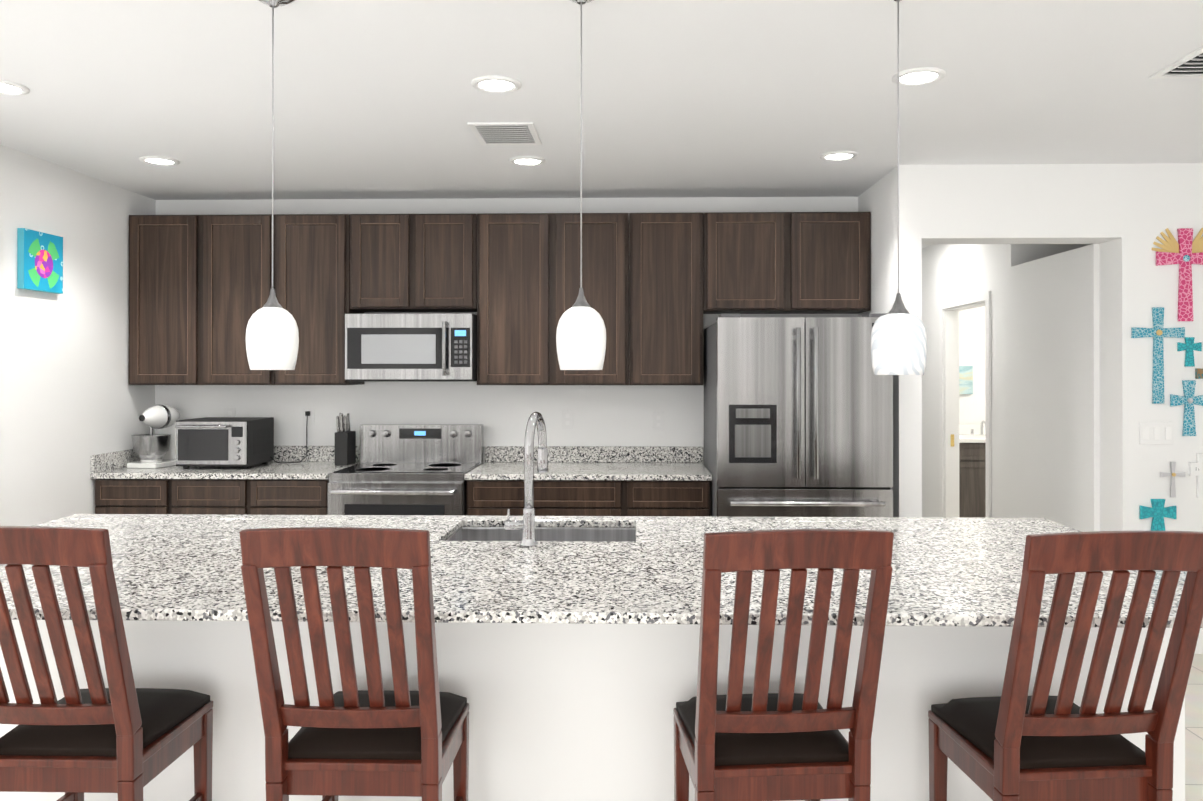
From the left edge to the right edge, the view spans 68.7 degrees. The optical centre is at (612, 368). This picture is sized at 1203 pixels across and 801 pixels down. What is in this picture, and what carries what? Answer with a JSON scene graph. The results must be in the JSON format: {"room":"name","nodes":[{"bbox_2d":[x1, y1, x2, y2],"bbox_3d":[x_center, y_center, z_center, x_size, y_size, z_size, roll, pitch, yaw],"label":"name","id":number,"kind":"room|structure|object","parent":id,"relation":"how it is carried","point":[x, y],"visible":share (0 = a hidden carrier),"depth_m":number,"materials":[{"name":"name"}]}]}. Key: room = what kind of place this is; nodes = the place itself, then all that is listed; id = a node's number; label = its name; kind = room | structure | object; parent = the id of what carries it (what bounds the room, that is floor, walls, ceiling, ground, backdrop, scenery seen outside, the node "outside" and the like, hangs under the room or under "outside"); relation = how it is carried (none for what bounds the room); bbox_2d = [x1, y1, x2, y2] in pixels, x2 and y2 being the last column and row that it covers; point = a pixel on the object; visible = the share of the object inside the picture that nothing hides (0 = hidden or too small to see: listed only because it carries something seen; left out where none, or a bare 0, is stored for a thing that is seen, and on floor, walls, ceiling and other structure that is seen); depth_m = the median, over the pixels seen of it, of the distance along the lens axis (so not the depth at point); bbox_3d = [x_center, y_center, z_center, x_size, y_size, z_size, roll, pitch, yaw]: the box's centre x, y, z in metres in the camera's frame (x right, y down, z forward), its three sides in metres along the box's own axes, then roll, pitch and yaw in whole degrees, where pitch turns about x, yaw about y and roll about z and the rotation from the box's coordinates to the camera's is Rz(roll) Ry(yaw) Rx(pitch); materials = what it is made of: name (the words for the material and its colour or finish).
{"room":"kitchen","nodes":[
{"label":"kitchen","id":0,"kind":"room"},
{"bbox_2d":[0,145,155,525],"bbox_3d":[-3.092,0.198,1.424,0.120,2.580,8.420,0,0,1],"label":"wall","id":1,"kind":"structure","parent":0,"point":[72,401],"depth_m":4.73,"materials":[{"name":"white paint"}]},
{"bbox_2d":[17,228,62,293],"bbox_3d":[-2.938,-0.546,4.519,0.033,0.300,0.300,0,0,1],"label":"framed picture","id":2,"kind":"object","parent":1,"relation":"attached to","point":[40,261],"visible":1,"depth_m":4.48,"materials":[{"name":"teal fabric"}]},
{"bbox_2d":[155,197,857,463],"bbox_3d":[-0.752,0.213,5.637,4.590,2.580,0.120,0,0,1],"label":"wall","id":3,"kind":"structure","parent":0,"point":[612,415],"depth_m":5.58,"materials":[{"name":"white paint"}]},
{"bbox_2d":[128,214,274,384],"bbox_3d":[-2.482,-0.412,5.456,0.893,1.030,0.327,0,0,1],"label":"upper cabinet","id":4,"kind":"object","parent":3,"relation":"attached to","point":[200,286],"visible":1,"depth_m":5.30,"materials":[{"name":"brown wood"}]},
{"bbox_2d":[224,408,235,416],"bbox_3d":[-2.444,0.310,5.615,0.072,0.116,0.006,0,0,1],"label":"electrical outlet plate","id":5,"kind":"object","parent":3,"relation":"attached to","point":[228,412],"depth_m":5.61,"materials":[{"name":"white plastic"}]},
{"bbox_2d":[303,408,313,425],"bbox_3d":[-1.937,0.310,5.602,0.072,0.116,0.006,0,0,1],"label":"electrical outlet plate","id":6,"kind":"object","parent":3,"relation":"attached to","point":[310,418],"depth_m":5.60,"materials":[{"name":"white plastic"}]},
{"bbox_2d":[275,214,364,384],"bbox_3d":[-1.808,-0.412,5.439,0.450,1.030,0.327,0,0,1],"label":"upper cabinet","id":7,"kind":"object","parent":3,"relation":"attached to","point":[312,273],"visible":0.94,"depth_m":5.28,"materials":[{"name":"brown wood"}]},
{"bbox_2d":[350,213,476,311],"bbox_3d":[-1.198,-0.641,5.425,0.765,0.572,0.327,0,0,1],"label":"upper cabinet","id":8,"kind":"object","parent":3,"relation":"attached to","point":[413,262],"visible":1,"depth_m":5.27,"materials":[{"name":"brown wood"}]},
{"bbox_2d":[345,314,476,381],"bbox_3d":[-1.199,-0.121,5.353,0.754,0.400,0.466,0,0,1],"label":"microwave","id":9,"kind":"object","parent":8,"relation":"attached to","point":[416,347],"visible":0.96,"depth_m":5.18,"materials":[{"name":"silver metal"}]},
{"bbox_2d":[477,213,628,384],"bbox_3d":[-0.357,-0.412,5.403,0.911,1.030,0.327,0,0,1],"label":"upper cabinet","id":10,"kind":"object","parent":3,"relation":"attached to","point":[528,275],"visible":1,"depth_m":5.25,"materials":[{"name":"brown wood"}]},
{"bbox_2d":[562,410,572,428],"bbox_3d":[-0.285,0.324,5.561,0.072,0.116,0.006,0,0,1],"label":"electrical outlet plate","id":11,"kind":"object","parent":3,"relation":"attached to","point":[567,420],"depth_m":5.56,"materials":[{"name":"white plastic"}]},
{"bbox_2d":[653,412,663,429],"bbox_3d":[0.289,0.334,5.547,0.072,0.116,0.006,0,0,1],"label":"electrical outlet plate","id":12,"kind":"object","parent":3,"relation":"attached to","point":[658,417],"depth_m":5.54,"materials":[{"name":"white plastic"}]},
{"bbox_2d":[629,212,702,384],"bbox_3d":[0.323,-0.412,5.386,0.442,1.030,0.327,0,0,1],"label":"upper cabinet","id":13,"kind":"object","parent":3,"relation":"attached to","point":[665,298],"visible":1,"depth_m":5.23,"materials":[{"name":"brown wood"}]},
{"bbox_2d":[703,212,870,313],"bbox_3d":[1.040,-0.635,5.369,0.987,0.586,0.327,0,0,1],"label":"upper cabinet","id":14,"kind":"object","parent":3,"relation":"attached to","point":[786,262],"visible":0.96,"depth_m":5.21,"materials":[{"name":"brown wood"}]},
{"bbox_2d":[0,0,1202,248],"bbox_3d":[0.806,-1.116,2.943,8.100,0.060,11.800,0,0,1],"label":"ceiling","id":15,"kind":"structure","parent":0,"point":[680,98],"depth_m":3.47,"materials":[{"name":"white paint"}]},
{"bbox_2d":[0,79,29,94],"bbox_3d":[-2.354,-1.079,3.381,0.190,0.010,0.190,0,0,1],"label":"recessed light","id":16,"kind":"object","parent":15,"relation":"in","point":[9,88],"visible":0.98,"depth_m":3.40,"materials":[{"name":"white"}]},
{"bbox_2d":[139,156,179,165],"bbox_3d":[-2.354,-1.075,4.571,0.190,0.010,0.190,0,0,1],"label":"recessed light","id":17,"kind":"object","parent":15,"relation":"in","point":[160,160],"visible":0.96,"depth_m":4.56,"materials":[{"name":"white"}]},
{"bbox_2d":[246,0,298,369],"bbox_3d":[-0.984,-0.541,2.545,0.144,1.092,0.144,0,0,1],"label":"pendant light","id":18,"kind":"object","parent":15,"relation":"hanging from","point":[272,337],"visible":1,"depth_m":2.50,"materials":[{"name":"white glass"}]},
{"bbox_2d":[471,75,520,92],"bbox_3d":[-0.444,-1.079,3.354,0.190,0.010,0.190,0,0,1],"label":"recessed light","id":19,"kind":"object","parent":15,"relation":"in","point":[496,84],"visible":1,"depth_m":3.34,"materials":[{"name":"white"}]},
{"bbox_2d":[467,122,541,144],"bbox_3d":[-0.491,-1.075,4.055,0.290,0.013,0.360,0,0,1],"label":"ceiling vent","id":20,"kind":"object","parent":15,"relation":"in","point":[508,133],"visible":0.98,"depth_m":4.02,"materials":[{"name":"white metal"}]},
{"bbox_2d":[509,156,545,165],"bbox_3d":[-0.443,-1.075,4.574,0.190,0.010,0.190,0,0,1],"label":"recessed light","id":21,"kind":"object","parent":15,"relation":"in","point":[527,160],"visible":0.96,"depth_m":4.56,"materials":[{"name":"white"}]},
{"bbox_2d":[556,0,605,369],"bbox_3d":[-0.090,-0.541,2.523,0.144,1.092,0.144,0,0,1],"label":"pendant light","id":22,"kind":"object","parent":15,"relation":"hanging from","point":[581,337],"visible":1,"depth_m":2.47,"materials":[{"name":"white glass"}]},
{"bbox_2d":[820,151,858,160],"bbox_3d":[1.149,-1.075,4.464,0.190,0.010,0.190,0,0,1],"label":"recessed light","id":23,"kind":"object","parent":15,"relation":"in","point":[838,155],"visible":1,"depth_m":4.45,"materials":[{"name":"white"}]},
{"bbox_2d":[871,0,926,374],"bbox_3d":[0.812,-0.534,2.500,0.152,1.106,0.152,0,0,1],"label":"pendant light","id":24,"kind":"object","parent":15,"relation":"hanging from","point":[898,339],"visible":1,"depth_m":2.44,"materials":[{"name":"white glass"}]},
{"bbox_2d":[892,67,945,85],"bbox_3d":[1.135,-1.079,3.264,0.190,0.010,0.190,0,0,1],"label":"recessed light","id":25,"kind":"object","parent":15,"relation":"in","point":[918,76],"visible":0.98,"depth_m":3.25,"materials":[{"name":"white"}]},
{"bbox_2d":[1149,46,1202,78],"bbox_3d":[2.324,-1.079,3.025,0.670,0.013,0.480,0,0,1],"label":"ceiling vent","id":26,"kind":"object","parent":15,"relation":"in","point":[1189,65],"visible":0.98,"depth_m":3.18,"materials":[{"name":"white metal"}]},
{"bbox_2d":[858,165,921,516],"bbox_3d":[1.627,0.217,6.594,0.120,2.580,3.850,0,0,1],"label":"wall","id":27,"kind":"structure","parent":0,"point":[878,200],"depth_m":4.67,"materials":[{"name":"white paint"}]},
{"bbox_2d":[959,306,984,423],"bbox_3d":[3.216,0.224,8.540,2.960,2.580,0.120,0,0,1],"label":"wall","id":28,"kind":"structure","parent":0,"point":[972,348],"depth_m":8.47,"materials":[{"name":"white paint"}]},
{"bbox_2d":[959,366,972,393],"bbox_3d":[3.384,0.114,8.463,0.150,0.270,0.024,0,0,1],"label":"picture","id":29,"kind":"object","parent":28,"relation":"attached to","point":[965,379],"visible":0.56,"depth_m":8.45},
{"bbox_2d":[922,244,1099,531],"bbox_3d":[3.140,0.217,6.671,0.860,2.580,3.620,0,0,1],"label":"wall","id":30,"kind":"structure","parent":0,"point":[1045,450],"depth_m":5.64,"materials":[{"name":"white paint"}]},
{"bbox_2d":[939,291,990,517],"bbox_3d":[2.795,0.475,6.859,0.136,2.065,1.030,0,0,1],"label":"door frame","id":31,"kind":"structure","parent":30,"relation":"attached to","point":[951,412],"depth_m":7.29,"materials":[{"name":"white wood"}]},
{"bbox_2d":[1029,244,1090,261],"bbox_3d":[3.740,0.215,6.046,1.790,2.580,0.120,0,0,1],"label":"wall","id":32,"kind":"structure","parent":0,"point":[1038,251],"depth_m":6.01,"materials":[{"name":"white paint"}]},
{"bbox_2d":[921,163,1202,628],"bbox_3d":[3.122,0.210,4.746,2.960,2.580,0.230,0,0,1],"label":"wall","id":33,"kind":"structure","parent":0,"point":[1123,216],"depth_m":4.65,"materials":[{"name":"white paint"}]},
{"bbox_2d":[1140,422,1173,444],"bbox_3d":[2.864,0.343,4.631,0.174,0.118,0.009,0,0,1],"label":"switch plate","id":34,"kind":"object","parent":33,"relation":"attached to","point":[1157,433],"visible":1,"depth_m":4.63,"materials":[{"name":"white plastic"}]},
{"bbox_2d":[1131,307,1184,403],"bbox_3d":[2.870,-0.067,4.625,0.270,0.506,0.024,0,0,1],"label":"cross","id":35,"kind":"object","parent":33,"relation":"attached to","point":[1157,332],"visible":1,"depth_m":4.62,"materials":[{"name":"teal ceramic"}]},
{"bbox_2d":[1140,499,1176,530],"bbox_3d":[2.868,0.772,4.627,0.185,0.168,0.014,0,0,1],"label":"cross","id":36,"kind":"object","parent":33,"relation":"attached to","point":[1158,512],"visible":0.94,"depth_m":4.62,"materials":[{"name":"teal metal"}]},
{"bbox_2d":[1160,462,1184,496],"bbox_3d":[2.946,0.586,4.623,0.125,0.186,0.018,0,0,1],"label":"cross","id":37,"kind":"object","parent":33,"relation":"attached to","point":[1172,474],"visible":1,"depth_m":4.62,"materials":[{"name":"grey wood"}]},
{"bbox_2d":[1151,228,1202,320],"bbox_3d":[3.011,-0.492,4.623,0.345,0.492,0.024,0,0,1],"label":"cross","id":38,"kind":"object","parent":33,"relation":"attached to","point":[1185,252],"visible":1,"depth_m":4.62,"materials":[{"name":"pink"}]},
{"bbox_2d":[1170,380,1202,435],"bbox_3d":[3.029,0.210,4.620,0.190,0.292,0.024,0,0,1],"label":"cross","id":39,"kind":"object","parent":33,"relation":"attached to","point":[1188,400],"visible":1,"depth_m":4.62,"materials":[{"name":"teal ceramic"}]},
{"bbox_2d":[1177,337,1201,366],"bbox_3d":[3.034,-0.085,4.627,0.120,0.153,0.012,0,0,1],"label":"cross","id":40,"kind":"object","parent":33,"relation":"attached to","point":[1189,345],"visible":1,"depth_m":4.62,"materials":[{"name":"teal ceramic"}]},
{"bbox_2d":[1189,453,1202,497],"bbox_3d":[3.116,0.564,4.620,0.170,0.232,0.017,0,0,1],"label":"cross","id":41,"kind":"object","parent":33,"relation":"attached to","point":[1196,468],"visible":1,"depth_m":4.61,"materials":[{"name":"white wood"}]},
{"bbox_2d":[1194,629,1202,653],"bbox_3d":[3.645,1.435,4.607,1.908,0.130,0.015,0,0,1],"label":"baseboard","id":42,"kind":"structure","parent":33,"relation":"attached to","point":[1199,648],"depth_m":4.60,"materials":[{"name":"white paint"}]},
{"bbox_2d":[1195,368,1202,378],"bbox_3d":[3.166,0.087,4.617,0.200,0.344,0.024,0,0,1],"label":"cross","id":43,"kind":"object","parent":33,"relation":"attached to","point":[1198,373],"visible":1,"depth_m":4.62,"materials":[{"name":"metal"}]},
{"bbox_2d":[1185,654,1202,800],"bbox_3d":[0.806,1.524,2.933,8.100,0.060,11.800,0,0,1],"label":"floor","id":44,"kind":"structure","parent":0,"point":[1194,741],"depth_m":3.61,"materials":[{"name":"tile"}]},
{"bbox_2d":[0,526,212,800],"bbox_3d":[-1.314,0.919,2.175,0.412,1.146,0.546,0,0,1],"label":"chair","id":45,"kind":"object","parent":44,"relation":"on","point":[123,737],"visible":1,"depth_m":2.04,"materials":[{"name":"brown wood"}]},
{"bbox_2d":[95,479,182,513],"bbox_3d":[-2.677,1.064,5.293,0.509,0.876,0.652,0,0,1],"label":"base cabinet","id":46,"kind":"object","parent":44,"relation":"on","point":[112,496],"depth_m":4.97,"materials":[{"name":"brown wood"}]},
{"bbox_2d":[90,446,359,479],"bbox_3d":[-2.260,0.558,5.272,1.348,0.132,0.677,0,0,1],"label":"countertop","id":47,"kind":"structure","parent":46,"relation":"on","point":[317,462],"depth_m":5.13,"materials":[{"name":"stone"}]},
{"bbox_2d":[127,405,179,467],"bbox_3d":[-2.760,0.406,5.361,0.214,0.369,0.362,0,0,9],"label":"mixer","id":48,"kind":"object","parent":47,"relation":"on","point":[151,450],"visible":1,"depth_m":5.26,"materials":[{"name":"white plastic"}]},
{"bbox_2d":[175,417,273,468],"bbox_3d":[-2.331,0.448,5.278,0.432,0.285,0.415,0,0,1],"label":"toaster oven","id":49,"kind":"object","parent":47,"relation":"on","point":[244,442],"visible":0.98,"depth_m":5.12,"materials":[{"name":"silver metal"}]},
{"bbox_2d":[270,411,309,463],"bbox_3d":[-2.016,0.432,5.502,0.180,0.317,0.195,0,0,1],"label":"cord","id":50,"kind":"object","parent":49,"relation":"attached to","point":[307,413],"visible":0.98,"depth_m":5.55,"materials":[{"name":"black plastic"}]},
{"bbox_2d":[335,413,355,464],"bbox_3d":[-1.648,0.433,5.419,0.080,0.316,0.160,0,0,1],"label":"knife block","id":51,"kind":"object","parent":47,"relation":"on","point":[345,444],"visible":1,"depth_m":5.34,"materials":[{"name":"black wood"}]},
{"bbox_2d":[183,479,262,514],"bbox_3d":[-2.272,1.064,5.283,0.596,0.876,0.652,0,0,1],"label":"base cabinet","id":52,"kind":"object","parent":44,"relation":"on","point":[228,496],"depth_m":4.96,"materials":[{"name":"brown wood"}]},
{"bbox_2d":[263,479,328,514],"bbox_3d":[-1.854,1.064,5.272,0.531,0.876,0.652,0,0,1],"label":"base cabinet","id":53,"kind":"object","parent":44,"relation":"on","point":[280,496],"depth_m":4.95,"materials":[{"name":"brown wood"}]},
{"bbox_2d":[240,527,468,800],"bbox_3d":[-0.601,0.919,2.157,0.412,1.146,0.546,0,0,1],"label":"chair","id":54,"kind":"object","parent":44,"relation":"on","point":[374,739],"visible":1,"depth_m":2.01,"materials":[{"name":"brown wood"}]},
{"bbox_2d":[328,424,482,514],"bbox_3d":[-1.203,0.927,5.187,0.758,1.150,0.728,0,0,1],"label":"range","id":55,"kind":"object","parent":44,"relation":"on","point":[411,469],"visible":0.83,"depth_m":4.98,"materials":[{"name":"silver metal"}]},
{"bbox_2d":[467,480,638,515],"bbox_3d":[-0.334,1.064,5.235,0.960,0.876,0.652,0,0,1],"label":"base cabinet","id":56,"kind":"object","parent":44,"relation":"on","point":[598,498],"depth_m":4.91,"materials":[{"name":"brown wood"}]},
{"bbox_2d":[464,446,711,480],"bbox_3d":[-0.130,0.558,5.219,1.377,0.132,0.677,0,0,1],"label":"countertop","id":57,"kind":"structure","parent":56,"relation":"on","point":[667,463],"depth_m":5.41,"materials":[{"name":"stone"}]},
{"bbox_2d":[0,620,1184,800],"bbox_3d":[-0.245,1.053,2.971,3.725,0.882,0.950,0,0,1],"label":"kitchen island","id":58,"kind":"object","parent":44,"relation":"on","point":[570,712],"visible":0.23,"depth_m":2.51,"materials":[{"name":"white paint"}]},
{"bbox_2d":[0,514,1202,627],"bbox_3d":[-0.250,0.597,2.793,3.845,0.027,1.400,0,0,1],"label":"island countertop","id":59,"kind":"structure","parent":58,"relation":"on","point":[951,571],"depth_m":2.48,"materials":[{"name":"stone"}]},
{"bbox_2d":[505,412,547,546],"bbox_3d":[-0.291,0.366,2.997,0.121,0.435,0.264,0,0,1],"label":"island faucet","id":60,"kind":"object","parent":59,"relation":"on","point":[526,524],"visible":1,"depth_m":2.89,"materials":[{"name":"silver metal"}]},
{"bbox_2d":[446,527,635,541],"bbox_3d":[-0.253,0.705,3.177,0.694,0.186,0.434,0,0,1],"label":"island sink","id":61,"kind":"object","parent":59,"relation":"in","point":[612,534],"visible":0.23,"depth_m":3.38,"materials":[{"name":"silver metal"}]},
{"bbox_2d":[639,480,710,515],"bbox_3d":[0.274,1.064,5.220,0.559,0.876,0.652,0,0,1],"label":"base cabinet","id":62,"kind":"object","parent":44,"relation":"on","point":[656,498],"depth_m":4.90,"materials":[{"name":"brown wood"}]},
{"bbox_2d":[673,529,893,800],"bbox_3d":[0.384,0.919,2.133,0.412,1.146,0.546,0,0,-4],"label":"chair","id":63,"kind":"object","parent":44,"relation":"on","point":[784,743],"visible":1,"depth_m":1.98,"materials":[{"name":"brown wood"}]},
{"bbox_2d":[704,313,892,516],"bbox_3d":[1.013,0.609,5.011,0.910,1.785,1.001,0,0,1],"label":"fridge","id":64,"kind":"object","parent":44,"relation":"on","point":[798,416],"visible":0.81,"depth_m":4.58,"materials":[{"name":"silver metal"}]},
{"bbox_2d":[959,421,985,517],"bbox_3d":[3.538,1.002,8.185,1.020,1.020,0.562,0,0,1],"label":"bathroom vanity","id":65,"kind":"object","parent":44,"relation":"on","point":[972,470],"visible":0.17,"depth_m":7.93,"materials":[{"name":"brown wood"}]},
{"bbox_2d":[928,531,1202,800],"bbox_3d":[1.069,0.918,2.116,0.412,1.146,0.546,0,0,-4],"label":"chair","id":66,"kind":"object","parent":44,"relation":"on","point":[1014,741],"visible":1,"depth_m":1.97,"materials":[{"name":"brown wood"}]}
]}

